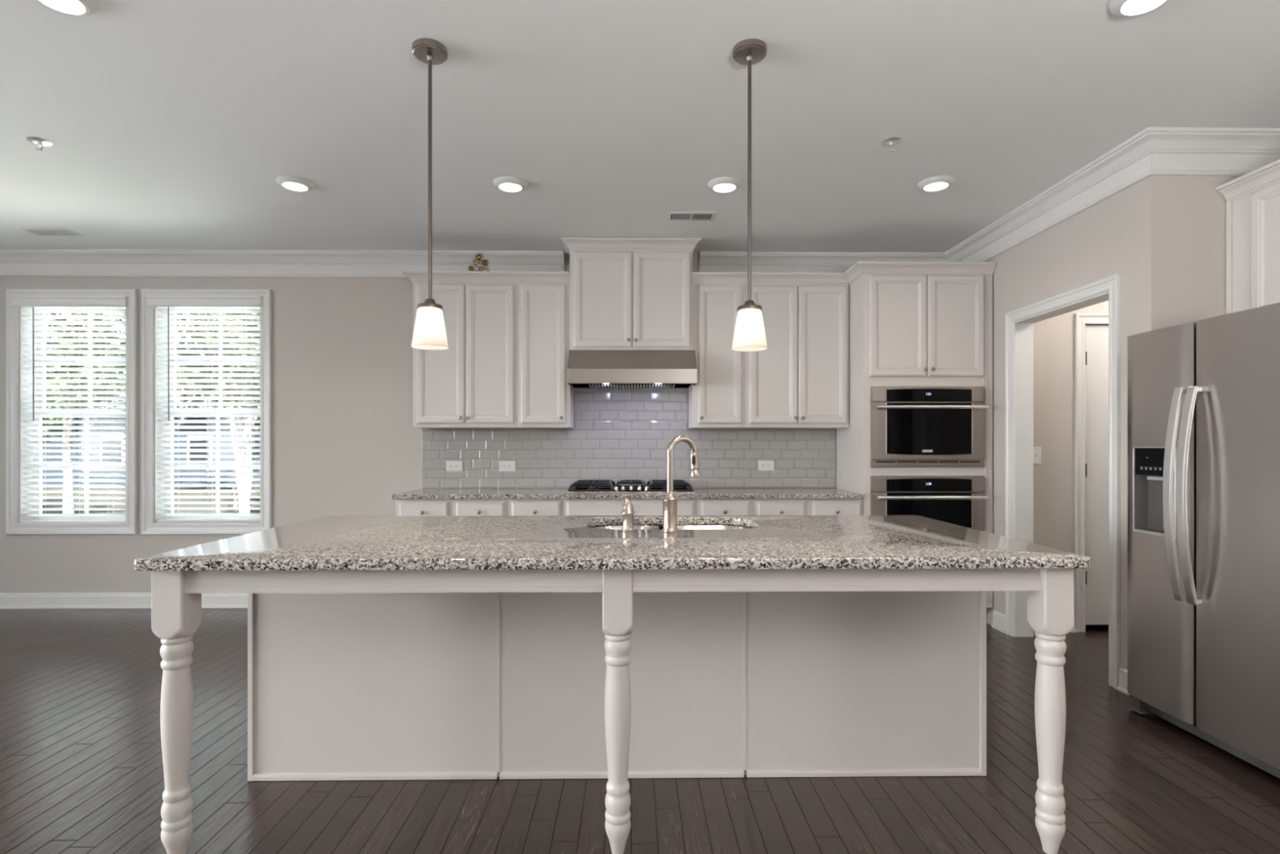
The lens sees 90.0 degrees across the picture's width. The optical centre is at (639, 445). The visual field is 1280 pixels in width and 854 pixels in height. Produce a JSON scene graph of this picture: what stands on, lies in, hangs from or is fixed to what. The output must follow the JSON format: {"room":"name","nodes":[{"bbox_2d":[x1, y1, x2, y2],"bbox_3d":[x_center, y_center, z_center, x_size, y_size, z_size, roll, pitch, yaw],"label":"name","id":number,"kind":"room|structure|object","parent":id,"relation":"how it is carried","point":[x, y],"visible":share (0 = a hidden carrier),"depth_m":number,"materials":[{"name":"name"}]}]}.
{"room":"kitchen","nodes":[
{"label":"kitchen","id":0,"kind":"room"},
{"bbox_2d":[0,253,836,592],"bbox_3d":[-1.270,-0.122,5.068,11.600,2.744,0.170,0,0,-1],"label":"wall","id":1,"kind":"structure","parent":0,"point":[345,441],"depth_m":4.96,"materials":[{"name":"beige paint"}]},
{"bbox_2d":[5,288,137,533],"bbox_3d":[-4.376,-0.262,5.013,0.984,1.883,0.194,0,0,-1],"label":"window","id":2,"kind":"structure","parent":1,"relation":"in","point":[15,457],"depth_m":4.93,"materials":[{"name":"white paint"}]},
{"bbox_2d":[9,295,125,522],"bbox_3d":[-4.387,-0.275,4.950,0.867,1.749,0.095,0,0,-1],"label":"window blind","id":3,"kind":"object","parent":2,"relation":"attached to","point":[33,304],"visible":0.87,"depth_m":4.97,"materials":[{"name":"white plastic"}]},
{"bbox_2d":[0,592,247,608],"bbox_3d":[-4.378,1.192,4.929,5.380,0.116,0.022,0,0,-1],"label":"baseboard","id":4,"kind":"structure","parent":1,"relation":"attached to","point":[7,600],"depth_m":4.93,"materials":[{"name":"white paint"}]},
{"bbox_2d":[141,288,271,533],"bbox_3d":[-3.347,-0.263,5.027,0.984,1.889,0.194,0,0,-1],"label":"window","id":5,"kind":"structure","parent":1,"relation":"in","point":[149,324],"depth_m":4.94,"materials":[{"name":"white paint"}]},
{"bbox_2d":[146,295,260,521],"bbox_3d":[-3.358,-0.282,4.964,0.867,1.742,0.095,0,0,-1],"label":"window blind","id":6,"kind":"object","parent":5,"relation":"attached to","point":[168,304],"visible":0.94,"depth_m":4.98,"materials":[{"name":"white plastic"}]},
{"bbox_2d":[0,248,564,278],"bbox_3d":[-3.765,-1.399,0.348,6.480,0.189,9.200,0,0,-1],"label":"trim","id":7,"kind":"structure","parent":1,"relation":"attached to","point":[167,263],"depth_m":4.93,"materials":[{"name":"white paint"}]},
{"bbox_2d":[401,271,523,428],"bbox_3d":[-1.302,-0.695,4.789,0.827,1.122,0.365,0,0,-1],"label":"upper cabinet","id":8,"kind":"object","parent":1,"relation":"attached to","point":[473,383],"visible":0.94,"depth_m":4.66,"materials":[{"name":"grey paint"}]},
{"bbox_2d":[467,252,490,271],"bbox_3d":[-1.230,-1.307,4.758,0.261,0.246,0.136,0,0,-1],"label":"brass ornament","id":9,"kind":"object","parent":8,"relation":"on","point":[478,257],"visible":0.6,"depth_m":4.72,"materials":[{"name":"gold metal"}]},
{"bbox_2d":[516,271,573,428],"bbox_3d":[-0.700,-0.695,4.797,0.376,1.122,0.365,0,0,-1],"label":"upper cabinet","id":10,"kind":"object","parent":1,"relation":"attached to","point":[545,397],"visible":0.95,"depth_m":4.67,"materials":[{"name":"grey paint"}]},
{"bbox_2d":[421,387,835,488],"bbox_3d":[-0.080,-0.070,4.994,3.232,0.800,0.010,0,0,-1],"label":"tile backsplash","id":11,"kind":"structure","parent":1,"relation":"attached to","point":[617,434],"depth_m":4.99,"materials":[{"name":"grey tile"}]},
{"bbox_2d":[446,461,462,471],"bbox_3d":[-1.440,0.158,4.965,0.126,0.081,0.008,0,0,-1],"label":"wall outlet","id":12,"kind":"object","parent":11,"relation":"attached to","point":[451,465],"visible":1,"depth_m":4.96,"materials":[{"name":"white plastic"}]},
{"bbox_2d":[498,461,515,471],"bbox_3d":[-1.031,0.159,4.971,0.126,0.081,0.008,0,0,-1],"label":"wall outlet","id":13,"kind":"object","parent":11,"relation":"attached to","point":[503,465],"visible":1,"depth_m":4.97,"materials":[{"name":"white plastic"}]},
{"bbox_2d":[758,460,774,471],"bbox_3d":[0.988,0.155,4.999,0.125,0.080,0.008,0,0,-1],"label":"wall outlet","id":14,"kind":"object","parent":11,"relation":"attached to","point":[763,465],"visible":1,"depth_m":5.00,"materials":[{"name":"white plastic"}]},
{"bbox_2d":[560,237,701,350],"bbox_3d":[-0.066,-1.093,4.786,1.011,0.795,0.405,0,0,-1],"label":"upper cabinet","id":15,"kind":"object","parent":1,"relation":"attached to","point":[626,293],"visible":0.97,"depth_m":4.63,"materials":[{"name":"grey paint"}]},
{"bbox_2d":[567,350,697,388],"bbox_3d":[-0.058,-0.566,4.742,0.911,0.256,0.491,0,0,-1],"label":"range hood","id":16,"kind":"object","parent":15,"relation":"attached to","point":[591,369],"visible":1,"depth_m":4.52,"materials":[{"name":"silver metal"}]},
{"bbox_2d":[688,271,746,428],"bbox_3d":[0.576,-0.695,4.815,0.392,1.122,0.365,0,0,-1],"label":"upper cabinet","id":17,"kind":"object","parent":1,"relation":"attached to","point":[717,400],"visible":0.94,"depth_m":4.68,"materials":[{"name":"grey paint"}]},
{"bbox_2d":[741,272,848,428],"bbox_3d":[1.155,-0.695,4.823,0.766,1.122,0.365,0,0,-1],"label":"upper cabinet","id":18,"kind":"object","parent":1,"relation":"attached to","point":[801,380],"visible":0.92,"depth_m":4.69,"materials":[{"name":"grey paint"}]},
{"bbox_2d":[0,0,1279,254],"bbox_3d":[-1.355,-1.534,0.381,11.900,0.080,9.800,0,0,-1],"label":"ceiling","id":19,"kind":"structure","parent":0,"point":[169,124],"depth_m":2.83,"materials":[{"name":"white paint"}]},
{"bbox_2d":[26,137,52,152],"bbox_3d":[-2.947,-1.469,3.141,0.094,0.050,0.094,0,0,-1],"label":"sprinkler","id":20,"kind":"object","parent":19,"relation":"attached to","point":[38,141],"visible":1,"depth_m":3.13,"materials":[{"name":"silver metal"}]},
{"bbox_2d":[17,227,83,235],"bbox_3d":[-4.106,-1.489,4.463,0.310,0.010,0.156,0,0,-1],"label":"ceiling vent","id":21,"kind":"object","parent":19,"relation":"in","point":[37,231],"visible":1,"depth_m":4.45,"materials":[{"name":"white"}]},
{"bbox_2d":[35,0,97,16],"bbox_3d":[-1.920,-1.481,2.118,0.193,0.025,0.193,0,0,-1],"label":"recessed light","id":22,"kind":"object","parent":19,"relation":"in","point":[71,7],"visible":1,"depth_m":2.15,"materials":[{"name":"white glass"}]},
{"bbox_2d":[275,175,314,191],"bbox_3d":[-1.958,-1.481,3.635,0.193,0.025,0.193,0,0,-1],"label":"recessed light","id":23,"kind":"object","parent":19,"relation":"in","point":[288,182],"visible":1,"depth_m":3.60,"materials":[{"name":"white plastic"}]},
{"bbox_2d":[411,38,448,350],"bbox_3d":[-0.791,-0.931,2.410,0.134,1.124,0.134,0,0,-1],"label":"pendant lamp","id":24,"kind":"object","parent":19,"relation":"hanging from","point":[429,331],"visible":1,"depth_m":2.40,"materials":[{"name":"white glass"}]},
{"bbox_2d":[493,176,527,192],"bbox_3d":[-0.738,-1.481,3.646,0.193,0.025,0.193,0,0,-1],"label":"recessed light","id":25,"kind":"object","parent":19,"relation":"in","point":[506,184],"visible":1,"depth_m":3.61,"materials":[{"name":"white"}]},
{"bbox_2d":[666,211,716,221],"bbox_3d":[0.333,-1.489,4.162,0.310,0.010,0.156,0,0,-1],"label":"ceiling vent","id":26,"kind":"object","parent":19,"relation":"in","point":[672,215],"visible":1,"depth_m":4.15,"materials":[{"name":"white metal"}]},
{"bbox_2d":[707,177,741,192],"bbox_3d":[0.481,-1.481,3.651,0.193,0.025,0.193,0,0,-1],"label":"recessed light","id":27,"kind":"object","parent":19,"relation":"in","point":[721,184],"visible":1,"depth_m":3.62,"materials":[{"name":"white"}]},
{"bbox_2d":[731,38,767,351],"bbox_3d":[0.413,-0.929,2.412,0.134,1.130,0.134,0,0,-1],"label":"pendant lamp","id":28,"kind":"object","parent":19,"relation":"hanging from","point":[749,335],"visible":1,"depth_m":2.40,"materials":[{"name":"white glass"}]},
{"bbox_2d":[880,137,901,152],"bbox_3d":[1.233,-1.469,3.141,0.094,0.050,0.094,0,0,-1],"label":"sprinkler","id":29,"kind":"object","parent":19,"relation":"attached to","point":[891,141],"visible":1,"depth_m":3.13,"materials":[{"name":"white metal"}]},
{"bbox_2d":[917,175,955,191],"bbox_3d":[1.681,-1.481,3.635,0.193,0.025,0.193,0,0,-1],"label":"recessed light","id":30,"kind":"object","parent":19,"relation":"in","point":[939,183],"visible":1,"depth_m":3.60,"materials":[{"name":"white plastic"}]},
{"bbox_2d":[1108,0,1169,17],"bbox_3d":[1.674,-1.481,2.122,0.193,0.025,0.193,0,0,-1],"label":"recessed light","id":31,"kind":"object","parent":19,"relation":"in","point":[1123,8],"visible":1,"depth_m":2.15,"materials":[{"name":"white glass"}]},
{"bbox_2d":[0,608,1279,853],"bbox_3d":[-1.355,1.290,0.381,11.900,0.080,9.800,0,0,-1],"label":"floor","id":32,"kind":"structure","parent":0,"point":[82,771],"depth_m":2.31,"materials":[{"name":"brown wood"}]},
{"bbox_2d":[395,498,507,515],"bbox_3d":[-1.295,0.807,4.655,0.764,0.886,0.632,0,0,-1],"label":"base cabinet","id":33,"kind":"object","parent":32,"relation":"on","point":[404,507],"visible":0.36,"depth_m":4.37,"materials":[{"name":"grey paint"}]},
{"bbox_2d":[391,488,865,499],"bbox_3d":[-0.075,0.346,4.677,3.231,0.033,0.624,0,0,-1],"label":"countertop","id":34,"kind":"structure","parent":33,"relation":"on","point":[422,493],"depth_m":4.42,"materials":[{"name":"stone"}]},
{"bbox_2d":[565,480,696,493],"bbox_3d":[-0.066,0.294,4.681,0.901,0.070,0.502,0,0,-1],"label":"gas cooktop","id":35,"kind":"object","parent":34,"relation":"in","point":[579,486],"visible":0.92,"depth_m":4.54,"materials":[{"name":"black metal"}]},
{"bbox_2d":[507,498,563,515],"bbox_3d":[-0.722,0.807,4.663,0.380,0.886,0.632,0,0,-1],"label":"base cabinet","id":36,"kind":"object","parent":32,"relation":"on","point":[516,507],"visible":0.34,"depth_m":4.38,"materials":[{"name":"grey paint"}]},
{"bbox_2d":[151,524,1074,853],"bbox_3d":[-0.076,0.806,2.456,2.776,0.887,1.097,0,0,-1],"label":"kitchen island","id":37,"kind":"object","parent":32,"relation":"on","point":[617,676],"visible":0.97,"depth_m":2.41,"materials":[{"name":"grey paint"}]},
{"bbox_2d":[133,515,1090,570],"bbox_3d":[-0.074,0.346,2.451,2.811,0.033,1.156,0,0,-1],"label":"island countertop","id":38,"kind":"structure","parent":37,"relation":"on","point":[324,543],"depth_m":2.06,"materials":[{"name":"stone"}]},
{"bbox_2d":[621,494,635,531],"bbox_3d":[-0.047,0.259,2.514,0.054,0.140,0.102,0,0,-1],"label":"soap dispenser","id":39,"kind":"object","parent":38,"relation":"on","point":[628,511],"visible":1,"depth_m":2.47,"materials":[{"name":"silver metal"}]},
{"bbox_2d":[591,524,751,529],"bbox_3d":[0.137,0.468,2.737,0.750,0.209,0.464,0,0,-1],"label":"sink","id":40,"kind":"object","parent":38,"relation":"in","point":[680,526],"visible":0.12,"depth_m":2.94,"materials":[{"name":"silver metal"}]},
{"bbox_2d":[662,435,700,531],"bbox_3d":[0.163,0.144,2.530,0.194,0.372,0.062,0,0,-45],"label":"kitchen faucet","id":41,"kind":"object","parent":38,"relation":"on","point":[669,501],"visible":1,"depth_m":2.47,"materials":[{"name":"silver metal"}]},
{"bbox_2d":[563,498,697,515],"bbox_3d":[-0.069,0.807,4.672,0.924,0.886,0.632,0,0,-1],"label":"base cabinet","id":42,"kind":"object","parent":32,"relation":"on","point":[571,507],"visible":0.05,"depth_m":4.39,"materials":[{"name":"grey paint"}]},
{"bbox_2d":[697,498,753,515],"bbox_3d":[0.587,0.807,4.681,0.386,0.886,0.632,0,0,-1],"label":"base cabinet","id":43,"kind":"object","parent":32,"relation":"on","point":[705,506],"visible":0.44,"depth_m":4.39,"materials":[{"name":"grey paint"}]},
{"bbox_2d":[753,498,862,515],"bbox_3d":[1.160,0.807,4.689,0.758,0.886,0.632,0,0,-1],"label":"base cabinet","id":44,"kind":"object","parent":32,"relation":"on","point":[761,506],"visible":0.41,"depth_m":4.40,"materials":[{"name":"grey paint"}]},
{"bbox_2d":[836,261,997,607],"bbox_3d":[1.961,-0.003,4.692,0.959,2.506,0.649,0,0,-1],"label":"tall cabinet","id":45,"kind":"object","parent":32,"relation":"on","point":[911,323],"visible":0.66,"depth_m":4.42,"materials":[{"name":"grey paint"}]},
{"bbox_2d":[870,386,989,466],"bbox_3d":[1.983,-0.131,4.633,0.788,0.559,0.590,0,0,-1],"label":"wall oven","id":46,"kind":"object","parent":45,"relation":"in","point":[911,426],"visible":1,"depth_m":4.40,"materials":[{"name":"black glass"}]},
{"bbox_2d":[870,475,989,531],"bbox_3d":[1.983,0.548,4.633,0.788,0.683,0.590,0,0,-1],"label":"wall oven","id":47,"kind":"object","parent":45,"relation":"in","point":[960,500],"visible":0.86,"depth_m":4.40,"materials":[{"name":"silver metal"}]},
{"bbox_2d":[1127,302,1279,777],"bbox_3d":[2.729,0.365,2.603,0.991,1.770,0.905,0,0,-1],"label":"refrigerator","id":48,"kind":"object","parent":32,"relation":"on","point":[1203,396],"visible":1,"depth_m":2.61,"materials":[{"name":"grey metal"}]},
{"bbox_2d":[1033,300,1108,553],"bbox_3d":[3.505,-0.122,4.379,1.870,2.744,0.120,0,0,-1],"label":"wall","id":49,"kind":"structure","parent":0,"point":[1053,337],"depth_m":4.31,"materials":[{"name":"beige paint"}]},
{"bbox_2d":[1033,446,1041,463],"bbox_3d":[2.663,0.065,4.300,0.072,0.116,0.014,0,0,-1],"label":"light switch","id":50,"kind":"object","parent":49,"relation":"attached to","point":[1037,450],"visible":0.75,"depth_m":4.30,"materials":[{"name":"white plastic"}]},
{"bbox_2d":[1033,614,1076,632],"bbox_3d":[2.749,1.192,4.263,0.355,0.116,0.090,0,0,-1],"label":"baseboard","id":51,"kind":"structure","parent":49,"relation":"attached to","point":[1073,630],"depth_m":4.29,"materials":[{"name":"white paint"}]},
{"bbox_2d":[1074,313,1108,631],"bbox_3d":[3.362,0.181,4.306,0.872,2.137,0.020,0,0,-1],"label":"trim","id":52,"kind":"structure","parent":49,"relation":"attached to","point":[1081,320],"depth_m":4.30,"materials":[{"name":"white paint"}]},
{"bbox_2d":[1085,324,1108,624],"bbox_3d":[3.358,0.197,4.313,0.737,2.023,0.101,0,0,-1],"label":"door","id":53,"kind":"structure","parent":49,"relation":"in","point":[1096,335],"depth_m":4.33,"materials":[{"name":"white paint"}]},
{"bbox_2d":[985,175,1176,669],"bbox_3d":[2.514,-0.122,4.062,0.120,2.744,1.946,0,0,-1],"label":"wall","id":54,"kind":"structure","parent":0,"point":[1131,233],"depth_m":3.37,"materials":[{"name":"beige paint"}]},
{"bbox_2d":[698,127,1279,277],"bbox_3d":[2.876,-1.399,0.725,2.133,0.189,9.608,0,0,-17],"label":"trim","id":55,"kind":"structure","parent":54,"relation":"attached to","point":[1153,151],"depth_m":3.48,"materials":[{"name":"white paint"}]},
{"bbox_2d":[991,609,1004,632],"bbox_3d":[2.439,1.192,4.345,0.022,0.116,0.148,0,0,-1],"label":"baseboard","id":56,"kind":"structure","parent":54,"relation":"attached to","point":[998,618],"depth_m":4.35,"materials":[{"name":"white paint"}]},
{"bbox_2d":[1013,290,1108,636],"bbox_3d":[2.518,0.215,3.775,0.124,2.070,0.860,0,0,-1],"label":"trim","id":57,"kind":"structure","parent":54,"relation":"attached to","point":[1024,327],"depth_m":4.19,"materials":[{"name":"white paint"}]},
{"bbox_2d":[1004,274,1120,689],"bbox_3d":[2.448,0.184,3.774,0.020,2.131,0.982,0,0,-1],"label":"trim","id":58,"kind":"structure","parent":54,"relation":"attached to","point":[1112,284],"depth_m":3.34,"materials":[{"name":"white paint"}]},
{"bbox_2d":[1117,666,1129,695],"bbox_3d":[2.851,1.192,3.177,0.812,0.116,0.211,0,0,-1],"label":"baseboard","id":59,"kind":"structure","parent":54,"relation":"attached to","point":[1122,673],"depth_m":3.25,"materials":[{"name":"white paint"}]},
{"bbox_2d":[1176,175,1239,324],"bbox_3d":[3.522,-0.122,3.163,1.870,2.744,0.120,0,0,-1],"label":"wall","id":60,"kind":"structure","parent":0,"point":[1201,209],"depth_m":3.09,"materials":[{"name":"beige paint"}]},
{"bbox_3d":[3.367,-0.122,-0.467,0.120,2.744,7.374,0,0,-1],"label":"wall","id":61,"kind":"structure","parent":0,"visible":0},
{"bbox_2d":[1215,159,1279,314],"bbox_3d":[3.023,-0.905,2.613,0.478,0.681,0.957,0,0,-1],"label":"upper cabinet","id":62,"kind":"object","parent":61,"relation":"attached to","point":[1252,198],"visible":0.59,"depth_m":2.94,"materials":[{"name":"grey paint"}]},
{"label":"outside","id":63,"kind":"structure","parent":0,"visible":0},
{"bbox_2d":[42,486,260,513],"bbox_3d":[-13.326,1.900,23.619,54.000,0.100,36.400,0,0,-1],"label":"ground","id":64,"kind":"structure","parent":63,"point":[175,487],"depth_m":21.82,"materials":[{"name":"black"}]},
{"bbox_2d":[42,313,96,448],"bbox_3d":[-15.186,-1.489,14.996,4.119,6.714,3.464,0,0,-1],"label":"tree","id":65,"kind":"object","parent":64,"relation":"on","point":[53,401],"visible":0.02,"depth_m":16.12,"materials":[{"name":"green plant"}]},
{"bbox_2d":[45,313,125,513],"bbox_3d":[-11.670,-0.928,13.373,2.404,5.574,3.175,0,0,-1],"label":"tree","id":66,"kind":"object","parent":64,"relation":"on","point":[102,343],"visible":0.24,"depth_m":12.85,"materials":[{"name":"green plant"}]},
{"bbox_2d":[42,377,260,484],"bbox_3d":[-24.958,-0.850,33.160,23.800,5.400,8.000,0,0,-1],"label":"house","id":67,"kind":"structure","parent":64,"relation":"on","point":[120,395],"depth_m":29.66,"materials":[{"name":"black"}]},
{"bbox_2d":[173,313,225,436],"bbox_3d":[-17.619,-2.877,24.656,5.621,9.516,5.713,0,0,-31],"label":"tree","id":68,"kind":"object","parent":64,"relation":"on","point":[178,401],"visible":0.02,"depth_m":24.42,"materials":[{"name":"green plant"}]},
{"bbox_2d":[176,313,260,512],"bbox_3d":[-8.612,-1.519,12.597,2.959,6.772,3.233,0,0,40],"label":"tree","id":69,"kind":"object","parent":64,"relation":"on","point":[223,354],"visible":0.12,"depth_m":12.68,"materials":[{"name":"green plant"}]},
{"bbox_2d":[198,313,260,512],"bbox_3d":[-9.700,-1.505,16.874,3.476,6.762,3.434,0,0,30],"label":"tree","id":70,"kind":"object","parent":64,"relation":"on","point":[255,395],"visible":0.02,"depth_m":15.63,"materials":[{"name":"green plant"}]},
{"bbox_2d":[222,313,260,505],"bbox_3d":[-11.419,-2.411,20.054,5.246,8.564,4.371,0,0,-21],"label":"tree","id":71,"kind":"object","parent":64,"relation":"on","point":[250,435],"visible":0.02,"depth_m":19.82,"materials":[{"name":"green plant"}]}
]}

